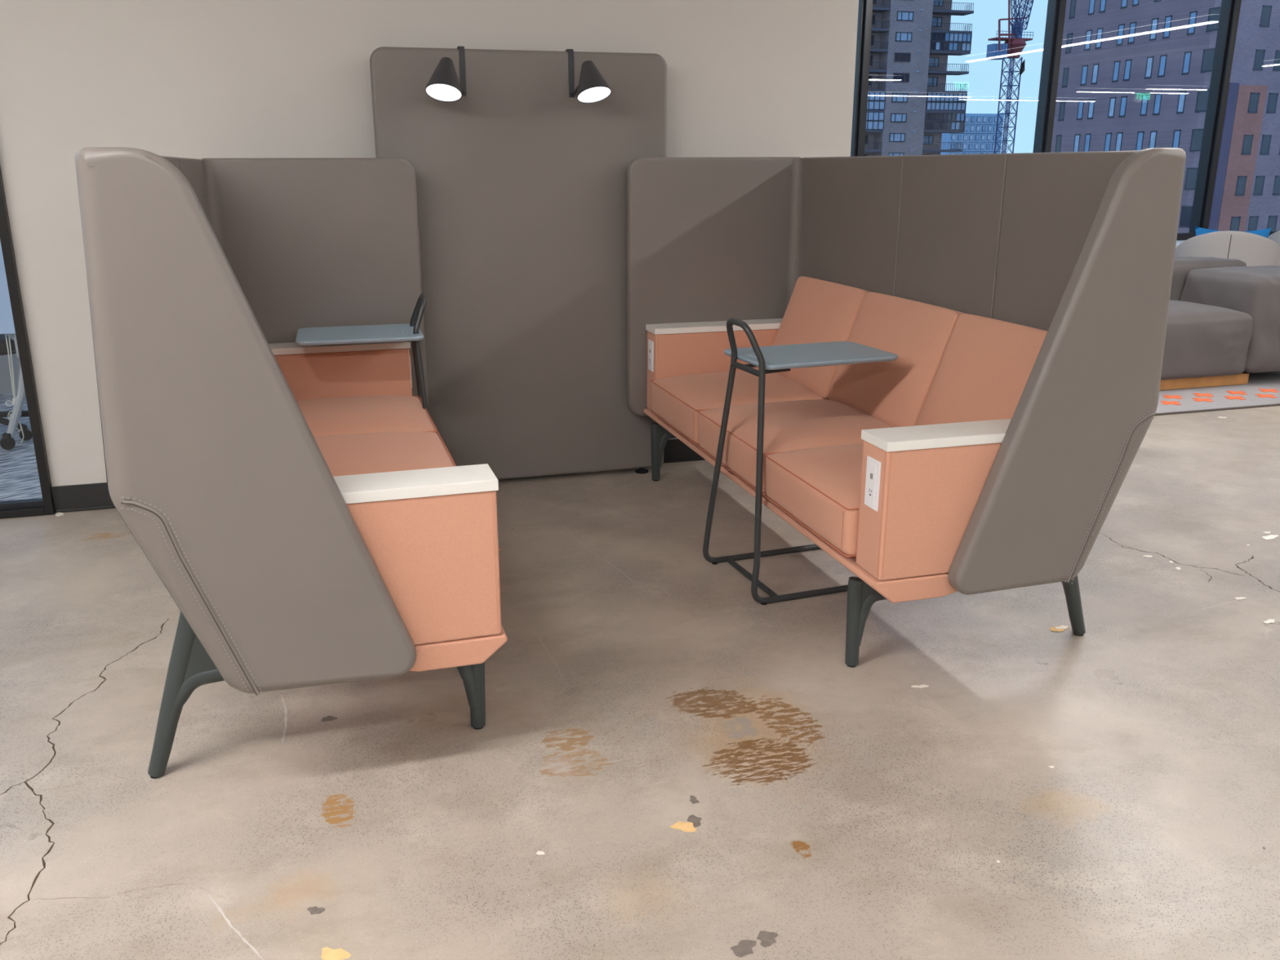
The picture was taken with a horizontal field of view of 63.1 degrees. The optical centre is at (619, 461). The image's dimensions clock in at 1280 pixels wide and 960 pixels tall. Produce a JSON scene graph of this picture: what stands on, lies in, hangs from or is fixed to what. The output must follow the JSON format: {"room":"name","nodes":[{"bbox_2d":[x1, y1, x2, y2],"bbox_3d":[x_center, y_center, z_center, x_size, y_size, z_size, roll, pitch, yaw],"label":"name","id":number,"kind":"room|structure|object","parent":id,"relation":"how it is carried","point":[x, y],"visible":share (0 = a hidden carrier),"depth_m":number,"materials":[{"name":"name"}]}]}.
{"room":"common room","nodes":[
{"label":"common room","id":0,"kind":"room"},
{"bbox_2d":[0,333,20,394],"bbox_3d":[-4.291,-0.569,5.653,9.321,0.500,0.120,-5,16,-15],"label":"wall","id":1,"kind":"structure","parent":0,"point":[6,388],"depth_m":5.86,"materials":[{"name":"paint"}]},
{"bbox_2d":[850,0,1279,240],"bbox_3d":[4.768,-2.901,7.590,27.870,2.850,0.115,-5,16,-15],"label":"window","id":2,"kind":"structure","parent":1,"relation":"in","point":[1230,9],"depth_m":7.22,"materials":[{"name":"black metal"}]},
{"bbox_2d":[0,0,858,506],"bbox_3d":[-0.584,-1.564,3.882,3.182,3.350,0.120,-5,16,-15],"label":"wall","id":3,"kind":"structure","parent":0,"point":[197,79],"depth_m":3.73,"materials":[{"name":"paint"}]},
{"bbox_2d":[0,165,55,519],"bbox_3d":[-5.116,-1.184,2.617,6.259,3.350,0.080,-5,16,-15],"label":"door frame","id":4,"kind":"structure","parent":3,"relation":"in","point":[45,505],"depth_m":3.71,"materials":[{"name":"black metal"}]},
{"bbox_2d":[52,439,704,512],"bbox_3d":[-0.558,0.017,4.265,3.180,0.100,0.014,-5,16,-15],"label":"baseboard","id":5,"kind":"structure","parent":3,"relation":"attached to","point":[92,496],"depth_m":3.89,"materials":[{"name":"black rubber"}]},
{"bbox_2d":[0,405,1279,959],"bbox_3d":[7.054,1.324,0.086,28.000,0.203,17.450,-5,16,-15],"label":"floor","id":6,"kind":"structure","parent":0,"point":[667,762],"depth_m":2.24,"materials":[{"name":"concrete"}]},
{"bbox_2d":[0,393,42,501],"bbox_3d":[-3.962,-0.013,4.595,9.321,0.006,2.350,-5,16,-15],"label":"floor","id":7,"kind":"structure","parent":6,"relation":"on","point":[19,473],"depth_m":4.44,"materials":[{"name":"grey carpet"}]},
{"bbox_2d":[0,240,25,449],"bbox_3d":[-3.347,-0.939,4.357,1.467,1.900,0.152,-5,16,-15],"label":"whiteboard","id":8,"kind":"object","parent":7,"relation":"on","point":[7,442],"visible":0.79,"depth_m":4.69,"materials":[{"name":"metal"}]},
{"bbox_2d":[4,333,23,443],"bbox_3d":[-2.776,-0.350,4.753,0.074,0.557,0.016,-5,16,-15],"label":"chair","id":9,"kind":"object","parent":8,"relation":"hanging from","point":[12,375],"visible":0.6,"depth_m":4.75,"materials":[{"name":"grey metal"}]},
{"bbox_2d":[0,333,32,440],"bbox_3d":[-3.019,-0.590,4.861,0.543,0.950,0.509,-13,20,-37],"label":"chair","id":10,"kind":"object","parent":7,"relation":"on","point":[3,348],"visible":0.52,"depth_m":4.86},
{"bbox_2d":[74,146,507,778],"bbox_3d":[-0.826,-0.180,2.836,0.801,1.262,1.976,-5,16,-16],"label":"booth","id":11,"kind":"object","parent":6,"relation":"on","point":[304,514],"visible":1,"depth_m":1.99,"materials":[{"name":"grey fabric"}]},
{"bbox_2d":[296,395,436,436],"bbox_3d":[-0.891,-0.104,3.433,0.531,0.164,0.537,-5,16,-16],"label":"seat cushion","id":12,"kind":"object","parent":11,"relation":"on","point":[324,415],"depth_m":3.32,"materials":[{"name":"fabric"}]},
{"bbox_2d":[313,431,454,476],"bbox_3d":[-0.733,0.041,2.919,0.531,0.164,0.573,-5,16,-16],"label":"seat cushion","id":13,"kind":"object","parent":11,"relation":"on","point":[361,452],"depth_m":2.88,"materials":[{"name":"fabric"}]},
{"bbox_2d":[409,355,412,387],"bbox_3d":[-0.757,-0.330,3.766,0.006,0.118,0.060,-5,16,-16],"label":"power outlet","id":14,"kind":"object","parent":11,"relation":"attached to","point":[410,356],"depth_m":3.74,"materials":[{"name":"white plastic"}]},
{"bbox_2d":[295,293,428,412],"bbox_3d":[-0.884,-0.171,3.632,0.473,0.809,0.362,-4,16,-14],"label":"table","id":15,"kind":"object","parent":6,"relation":"on","point":[411,332],"visible":0.69,"depth_m":3.52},
{"bbox_2d":[369,46,666,479],"bbox_3d":[-0.345,-0.711,4.013,1.095,1.635,0.062,-5,16,-15],"label":"privacy screen","id":16,"kind":"object","parent":6,"relation":"on","point":[522,182],"visible":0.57,"depth_m":3.96,"materials":[{"name":"grey fabric"}]},
{"bbox_2d":[425,46,466,102],"bbox_3d":[-0.576,-1.364,3.654,0.127,0.197,0.277,6,17,22],"label":"lamp","id":17,"kind":"object","parent":16,"relation":"hanging from","point":[443,86],"visible":0.96,"depth_m":3.59,"materials":[{"name":"black metal"}]},
{"bbox_2d":[564,48,611,103],"bbox_3d":[-0.109,-1.405,3.787,0.127,0.195,0.260,-5,16,-15],"label":"lamp","id":18,"kind":"object","parent":16,"relation":"hanging from","point":[593,87],"visible":0.94,"depth_m":3.73,"materials":[{"name":"black metal"}]},
{"bbox_2d":[702,317,897,604],"bbox_3d":[0.560,-0.043,3.160,0.513,0.809,0.386,-6,17,-19],"label":"table","id":19,"kind":"object","parent":6,"relation":"on","point":[775,358],"visible":0.99,"depth_m":3.07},
{"bbox_2d":[626,147,1186,666],"bbox_3d":[0.673,-0.313,3.280,0.801,1.262,1.976,-4,16,-15],"label":"booth","id":20,"kind":"object","parent":6,"relation":"on","point":[1021,300],"visible":0.95,"depth_m":2.87,"materials":[{"name":"grey fabric"}]},
{"bbox_2d":[648,339,653,372],"bbox_3d":[0.124,-0.412,4.041,0.006,0.118,0.060,-4,16,-15],"label":"power outlet","id":21,"kind":"object","parent":20,"relation":"attached to","point":[651,342],"depth_m":4.03,"materials":[{"name":"white plastic"}]},
{"bbox_2d":[651,370,828,444],"bbox_3d":[0.440,-0.223,3.831,0.531,0.164,0.537,-4,16,-15],"label":"seat cushion","id":22,"kind":"object","parent":20,"relation":"on","point":[677,397],"depth_m":3.71,"materials":[{"name":"fabric"}]},
{"bbox_2d":[697,399,893,493],"bbox_3d":[0.586,-0.077,3.314,0.531,0.164,0.573,-4,16,-15],"label":"seat cushion","id":23,"kind":"object","parent":20,"relation":"on","point":[791,424],"depth_m":3.20,"materials":[{"name":"fabric"}]},
{"bbox_2d":[765,443,862,555],"bbox_3d":[0.730,0.067,2.805,0.531,0.164,0.519,-4,16,-15],"label":"seat cushion","id":24,"kind":"object","parent":20,"relation":"on","point":[818,488],"depth_m":2.72,"materials":[{"name":"fabric"}]},
{"bbox_2d":[772,275,871,398],"bbox_3d":[0.721,-0.467,3.841,0.183,0.385,0.540,-4,16,-15],"label":"cushion","id":25,"kind":"object","parent":20,"relation":"on","point":[820,308],"depth_m":3.76,"materials":[{"name":"fabric"}]},
{"bbox_2d":[864,455,881,511],"bbox_3d":[0.586,0.050,2.407,0.006,0.118,0.060,-4,16,-15],"label":"power outlet","id":26,"kind":"object","parent":20,"relation":"attached to","point":[873,464],"depth_m":2.40,"materials":[{"name":"white plastic"}]},
{"bbox_2d":[827,292,964,427],"bbox_3d":[0.866,-0.322,3.328,0.183,0.385,0.558,-4,16,-15],"label":"cushion","id":27,"kind":"object","parent":20,"relation":"on","point":[917,327],"depth_m":3.24,"materials":[{"name":"fabric"}]},
{"bbox_2d":[916,313,1048,425],"bbox_3d":[1.009,-0.178,2.820,0.183,0.385,0.528,-4,16,-15],"label":"cushion","id":28,"kind":"object","parent":20,"relation":"on","point":[984,363],"depth_m":2.84,"materials":[{"name":"fabric"}]},
{"bbox_2d":[1154,371,1279,415],"bbox_3d":[4.409,-0.637,6.647,5.020,0.012,1.835,-5,16,-15],"label":"area rug","id":29,"kind":"object","parent":6,"relation":"on","point":[1262,389],"visible":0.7,"depth_m":5.65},
{"bbox_2d":[1159,257,1279,390],"bbox_3d":[3.168,-0.835,6.139,1.911,0.657,0.957,-5,16,-15],"label":"slipcovered sofa","id":30,"kind":"object","parent":29,"relation":"on","point":[1224,317],"visible":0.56,"depth_m":5.83,"materials":[{"name":"grey fabric"}]},
{"bbox_2d":[1174,231,1279,266],"bbox_3d":[4.155,-1.201,7.173,0.700,0.790,0.565,8,18,28],"label":"tub chair","id":31,"kind":"object","parent":29,"relation":"on","point":[1254,250],"visible":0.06,"depth_m":6.85,"materials":[{"name":"fabric"}]},
{"bbox_2d":[1195,226,1271,238],"bbox_3d":[4.299,-1.454,7.353,0.470,0.400,0.140,8,18,28],"label":"throw pillow","id":32,"kind":"object","parent":31,"relation":"on","point":[1264,233],"visible":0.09,"depth_m":7.25,"materials":[{"name":"blue fabric"}]},
{"bbox_2d":[1267,230,1279,245],"bbox_3d":[4.905,-1.289,7.408,0.720,0.826,0.581,8,18,28],"label":"tub chair","id":33,"kind":"object","parent":29,"relation":"on","point":[1275,237],"visible":0.02,"depth_m":7.28,"materials":[{"name":"fabric"}]},
{"bbox_3d":[9.247,-1.738,9.263,18.559,0.660,0.120,-5,16,-15],"label":"window sill","id":34,"kind":"structure","parent":0,"visible":0},
{"bbox_2d":[1175,240,1185,248],"bbox_3d":[9.302,-2.000,8.979,18.559,0.040,0.340,-5,16,-15],"label":"trim ledge","id":35,"kind":"object","parent":34,"relation":"attached to","point":[1178,242],"depth_m":7.57,"materials":[{"name":"white"}]},
{"label":"outside","id":36,"kind":"structure","parent":0,"visible":0},
{"bbox_3d":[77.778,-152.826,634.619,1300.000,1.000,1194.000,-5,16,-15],"label":"ground","id":37,"kind":"structure","parent":36,"visible":0},
{"bbox_2d":[864,0,973,155],"bbox_3d":[34.438,-56.904,149.389,22.925,80.000,20.120,-5,16,-15],"label":"apartment tower","id":38,"kind":"structure","parent":37,"relation":"on","point":[909,107],"depth_m":142.03,"materials":[{"name":"concrete"}]},
{"bbox_2d":[940,113,1004,154],"bbox_3d":[110.692,-93.909,345.623,19.414,43.298,22.200,-5,16,-15],"label":"apartment block","id":39,"kind":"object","parent":37,"relation":"on","point":[978,137],"visible":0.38,"depth_m":331.84,"materials":[{"name":"blue glass"}]},
{"bbox_2d":[986,0,1033,153],"bbox_3d":[82.729,-73.992,225.020,9.369,71.279,4.855,-5,16,-15],"label":"tower crane","id":40,"kind":"object","parent":37,"relation":"on","point":[1011,49],"visible":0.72,"depth_m":220.30,"materials":[{"name":"blue metal"}]},
{"bbox_2d":[1050,0,1279,232],"bbox_3d":[62.323,-39.726,106.773,26.060,70.000,23.529,-5,16,-15],"label":"brick office building","id":41,"kind":"structure","parent":37,"relation":"on","point":[1135,75],"depth_m":98.28,"materials":[{"name":"brick"}]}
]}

